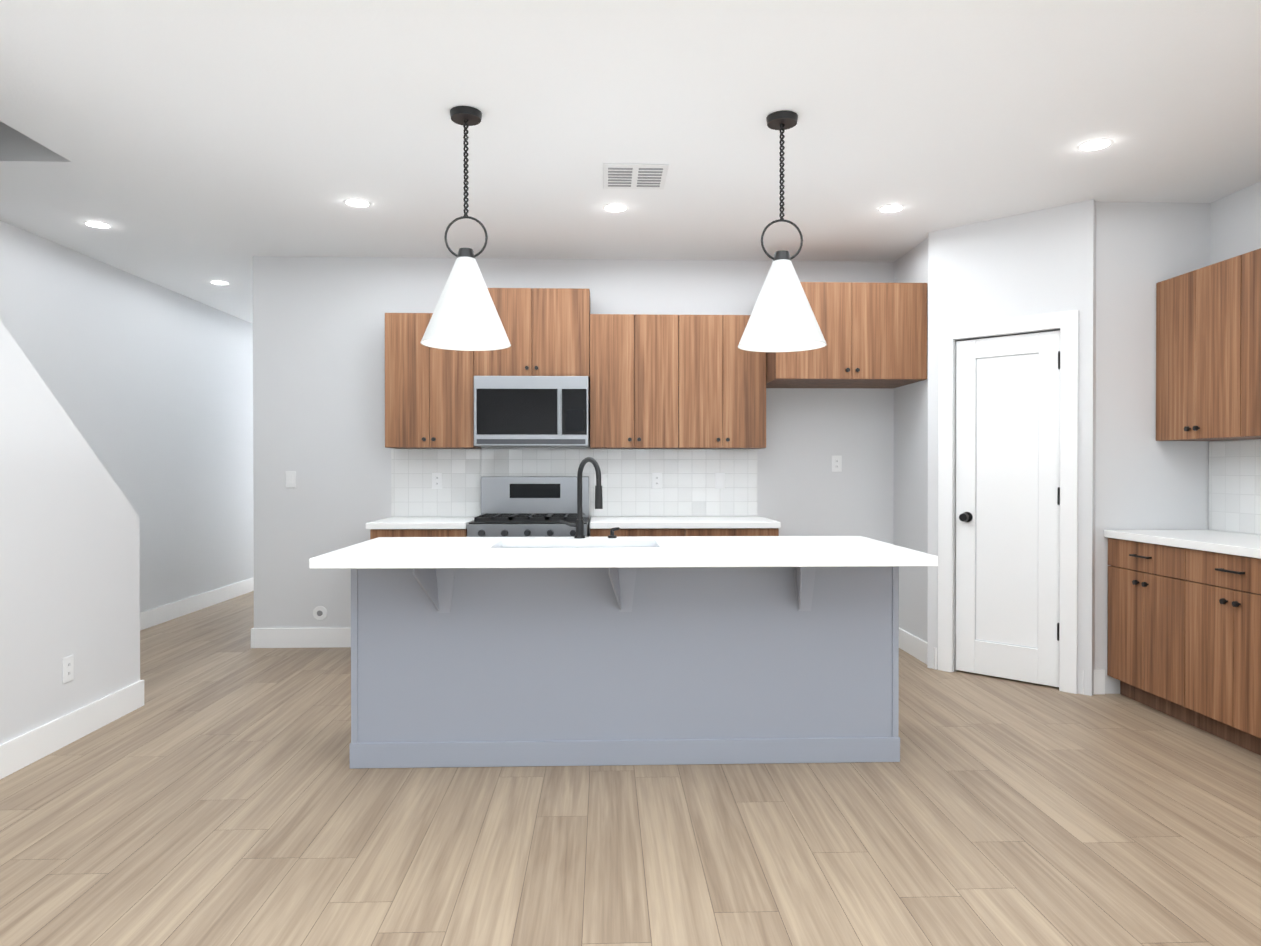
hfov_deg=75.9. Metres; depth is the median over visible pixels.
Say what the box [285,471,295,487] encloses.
switch plate
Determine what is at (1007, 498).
pantry door
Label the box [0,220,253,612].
wall
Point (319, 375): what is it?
wall
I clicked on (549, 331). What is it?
upper cabinet
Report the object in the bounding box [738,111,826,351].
pendant light
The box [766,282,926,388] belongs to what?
upper cabinet
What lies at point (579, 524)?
faucet
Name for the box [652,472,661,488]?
outlet
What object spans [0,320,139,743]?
wall
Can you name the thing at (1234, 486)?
backsplash
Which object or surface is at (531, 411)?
microwave
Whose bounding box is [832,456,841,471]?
outlet
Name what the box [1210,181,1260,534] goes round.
wall
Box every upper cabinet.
[385,313,480,448]
[477,288,592,379]
[589,314,680,448]
[681,315,765,448]
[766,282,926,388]
[1156,257,1235,440]
[1236,248,1260,439]
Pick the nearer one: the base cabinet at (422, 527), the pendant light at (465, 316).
the pendant light at (465, 316)
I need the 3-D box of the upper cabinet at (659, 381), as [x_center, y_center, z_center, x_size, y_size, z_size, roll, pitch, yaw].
[0.021,-0.618,5.583,0.596,0.895,0.328,0,0,-2]
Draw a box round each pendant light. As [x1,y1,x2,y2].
[420,106,510,350]
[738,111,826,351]
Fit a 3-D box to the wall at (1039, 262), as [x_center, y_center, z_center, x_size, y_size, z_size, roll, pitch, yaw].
[2.252,-0.140,4.822,0.926,2.740,0.120,0,0,43]
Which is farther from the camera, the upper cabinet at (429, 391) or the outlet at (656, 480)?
the outlet at (656, 480)
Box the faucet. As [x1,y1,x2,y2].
[559,457,619,537]
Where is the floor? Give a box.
[0,591,1260,945]
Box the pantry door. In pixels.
[956,330,1059,686]
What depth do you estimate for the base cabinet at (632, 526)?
5.16 m
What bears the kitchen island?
on the floor
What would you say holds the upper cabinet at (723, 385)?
attached to the wall at (319, 375)
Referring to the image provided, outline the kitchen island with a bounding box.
[325,544,899,768]
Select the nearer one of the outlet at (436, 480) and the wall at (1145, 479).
the wall at (1145, 479)
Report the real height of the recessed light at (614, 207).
0.003 m
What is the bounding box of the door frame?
[938,310,1078,693]
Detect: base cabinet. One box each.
[366,517,473,539]
[590,516,780,536]
[1104,530,1260,754]
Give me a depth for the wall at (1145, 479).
4.51 m
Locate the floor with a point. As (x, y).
(214, 791)
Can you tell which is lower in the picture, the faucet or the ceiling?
the faucet
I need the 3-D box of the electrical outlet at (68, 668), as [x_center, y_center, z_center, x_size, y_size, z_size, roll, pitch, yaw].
[-2.572,0.897,3.702,0.008,0.116,0.072,0,0,-2]
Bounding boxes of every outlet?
[63,655,73,683]
[313,606,326,619]
[432,472,441,488]
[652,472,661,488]
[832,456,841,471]
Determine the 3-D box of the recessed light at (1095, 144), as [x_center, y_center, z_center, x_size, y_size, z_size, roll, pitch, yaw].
[2.126,-1.500,3.701,0.149,0.003,0.149,0,0,-8]
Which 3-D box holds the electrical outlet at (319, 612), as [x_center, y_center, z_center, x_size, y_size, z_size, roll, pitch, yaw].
[-2.181,0.984,5.682,0.100,0.100,0.008,0,0,-2]
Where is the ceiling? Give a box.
[0,0,1260,323]
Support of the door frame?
attached to the wall at (1039, 262)
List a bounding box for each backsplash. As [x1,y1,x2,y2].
[391,449,756,536]
[1208,440,1260,534]
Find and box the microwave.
[474,376,589,446]
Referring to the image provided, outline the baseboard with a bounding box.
[0,577,1104,778]
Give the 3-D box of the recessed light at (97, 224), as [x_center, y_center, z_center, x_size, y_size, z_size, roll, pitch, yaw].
[-3.237,-1.508,4.916,0.149,0.003,0.149,0,0,-8]
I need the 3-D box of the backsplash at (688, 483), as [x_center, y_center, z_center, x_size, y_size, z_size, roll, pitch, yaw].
[-0.388,0.229,5.735,2.588,0.791,0.008,0,0,-2]
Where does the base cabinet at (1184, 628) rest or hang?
on the floor
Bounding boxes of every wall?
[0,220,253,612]
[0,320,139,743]
[253,256,893,627]
[894,238,927,641]
[927,199,1095,695]
[1095,202,1210,693]
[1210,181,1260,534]
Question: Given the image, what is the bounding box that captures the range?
[467,476,588,536]
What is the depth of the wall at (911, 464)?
5.46 m
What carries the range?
on the floor
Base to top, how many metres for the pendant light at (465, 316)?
0.963 m
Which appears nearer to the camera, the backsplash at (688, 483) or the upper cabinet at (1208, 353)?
the upper cabinet at (1208, 353)
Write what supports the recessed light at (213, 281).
in the ceiling
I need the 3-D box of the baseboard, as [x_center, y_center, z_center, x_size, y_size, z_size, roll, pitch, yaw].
[-0.172,1.181,1.942,6.990,0.135,16.000,0,0,-2]
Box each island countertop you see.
[309,544,937,567]
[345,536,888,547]
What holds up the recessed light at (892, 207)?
in the ceiling
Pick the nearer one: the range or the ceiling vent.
the ceiling vent
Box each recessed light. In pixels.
[83,221,111,227]
[209,280,229,284]
[343,198,370,206]
[602,203,628,211]
[877,204,904,212]
[1077,138,1113,150]
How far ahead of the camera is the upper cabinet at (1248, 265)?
3.86 m
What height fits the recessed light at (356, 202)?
0.003 m
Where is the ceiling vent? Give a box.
[603,163,668,188]

